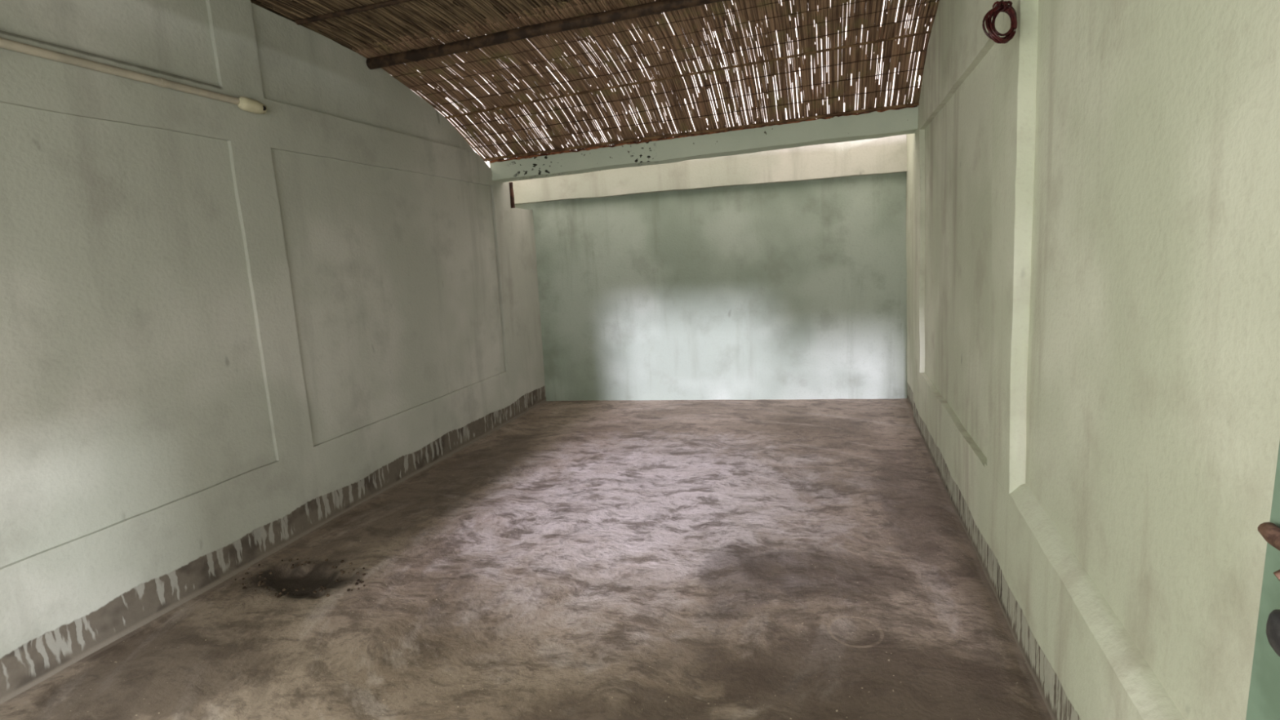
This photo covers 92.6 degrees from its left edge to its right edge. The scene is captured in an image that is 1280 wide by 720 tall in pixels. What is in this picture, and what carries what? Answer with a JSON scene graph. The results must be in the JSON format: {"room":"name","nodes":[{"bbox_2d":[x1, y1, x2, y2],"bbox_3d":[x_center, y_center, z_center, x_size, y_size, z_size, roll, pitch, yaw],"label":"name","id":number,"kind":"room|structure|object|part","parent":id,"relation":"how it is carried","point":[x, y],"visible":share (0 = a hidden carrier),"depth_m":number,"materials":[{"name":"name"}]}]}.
{"room":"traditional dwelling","nodes":[
{"label":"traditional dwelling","id":0,"kind":"room"},
{"bbox_2d":[0,0,546,703],"bbox_3d":[-2.212,-0.409,3.170,0.299,3.111,7.010,0,10,17],"label":"wall","id":1,"kind":"structure","parent":0,"point":[227,331],"depth_m":3.04,"materials":[{"name":"green paint"}]},
{"bbox_2d":[0,37,266,114],"bbox_3d":[-2.317,-1.156,2.273,0.072,0.075,2.121,0,10,17],"label":"conduit","id":2,"kind":"object","parent":1,"relation":"attached to","point":[246,104],"visible":1,"depth_m":2.64,"materials":[{"name":"plastic"}]},
{"bbox_2d":[237,96,266,114],"bbox_3d":[-2.027,-1.330,3.200,0.072,0.070,0.147,0,10,17],"label":"socket","id":3,"kind":"object","parent":2,"relation":"attached to","point":[246,104],"depth_m":3.17,"materials":[{"name":"beige plastic"}]},
{"bbox_2d":[489,105,918,208],"bbox_3d":[0.377,-1.662,5.167,3.583,0.459,0.377,0,10,17],"label":"beam","id":4,"kind":"structure","parent":1,"relation":"attached to","point":[903,121],"depth_m":4.93,"materials":[{"name":"green paint"}]},
{"bbox_2d":[0,398,1052,719],"bbox_3d":[-0.212,1.073,3.145,4.300,0.156,7.600,0,10,17],"label":"floor","id":5,"kind":"structure","parent":0,"point":[762,559],"depth_m":2.74,"materials":[{"name":"concrete"}]},
{"bbox_2d":[234,558,365,598],"bbox_3d":[-1.696,1.095,3.087,0.765,0.016,0.372,0,10,17],"label":"crumbs","id":6,"kind":"object","parent":5,"relation":"on","point":[342,571],"visible":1,"depth_m":3.04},
{"bbox_2d":[250,0,939,162],"bbox_3d":[-0.589,-1.620,1.996,4.200,0.803,6.380,0,10,17],"label":"ceiling","id":7,"kind":"structure","parent":0,"point":[415,24],"depth_m":4.12,"materials":[{"name":"brown wicker"}]},
{"bbox_2d":[292,0,413,24],"bbox_3d":[-0.302,-1.968,3.002,3.610,0.057,0.034,0,10,17],"label":"batten","id":8,"kind":"object","parent":7,"relation":"attached to","point":[348,11],"visible":0.97,"depth_m":3.41,"materials":[{"name":"brown wood"}]},
{"bbox_2d":[366,0,730,69],"bbox_3d":[-0.128,-2.004,3.557,3.611,0.116,0.083,0,10,17],"label":"ceiling beam","id":9,"kind":"structure","parent":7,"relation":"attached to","point":[658,6],"depth_m":3.69,"materials":[{"name":"brown wood"}]},
{"bbox_2d":[444,31,930,119],"bbox_3d":[0.128,-1.999,4.373,3.610,0.111,0.027,0,10,17],"label":"batten","id":10,"kind":"object","parent":7,"relation":"attached to","point":[926,32],"visible":0.97,"depth_m":4.30,"materials":[{"name":"brown wood"}]},
{"bbox_2d":[482,102,919,161],"bbox_3d":[0.308,-1.817,4.942,3.610,0.055,0.038,0,10,17],"label":"batten","id":11,"kind":"object","parent":7,"relation":"attached to","point":[871,109],"visible":0.99,"depth_m":4.86,"materials":[{"name":"brown wood"}]},
{"bbox_2d":[515,171,906,400],"bbox_3d":[0.742,-0.636,6.221,4.244,2.179,0.260,-1,10,13],"label":"wall","id":12,"kind":"structure","parent":0,"point":[787,290],"depth_m":6.06,"materials":[{"name":"green paint"}]},
{"bbox_2d":[509,134,906,204],"bbox_3d":[0.519,-1.879,5.985,3.970,0.429,0.330,-1,10,13],"label":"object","id":13,"kind":"structure","parent":12,"relation":"on","point":[883,155],"depth_m":5.76,"materials":[{"name":"beige paint"}]},
{"bbox_2d":[906,0,1279,719],"bbox_3d":[1.488,-0.485,2.211,0.333,3.146,7.408,0,10,17],"label":"wall","id":14,"kind":"structure","parent":0,"point":[1093,233],"depth_m":1.58,"materials":[{"name":"green paint"}]},
{"bbox_2d":[982,0,1017,43],"bbox_3d":[1.194,-1.489,1.978,0.135,0.878,0.051,-4,10,-1],"label":"coil","id":15,"kind":"object","parent":14,"relation":"hanging from","point":[1001,6],"visible":1,"depth_m":2.03,"materials":[{"name":"brown rubber"}]},
{"bbox_2d":[1245,441,1279,719],"bbox_3d":[0.733,0.359,0.436,0.081,1.960,0.877,-1,10,17],"label":"door","id":16,"kind":"structure","parent":14,"relation":"in","point":[1264,698],"depth_m":0.84,"materials":[{"name":"green paint"}]},
{"bbox_3d":[0.797,0.261,0.716,0.047,0.047,0.252,0,10,17],"label":"bolt rod","id":17,"kind":"part","parent":16,"relation":"part of","materials":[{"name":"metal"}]},
{"bbox_2d":[1266,608,1279,657],"bbox_3d":[0.815,0.330,0.761,0.034,0.099,0.072,0,10,17],"label":"padlock","id":18,"kind":"object","parent":16,"relation":"hanging from","point":[1273,625],"visible":1,"depth_m":0.78,"materials":[{"name":"grey metal"}]}
]}

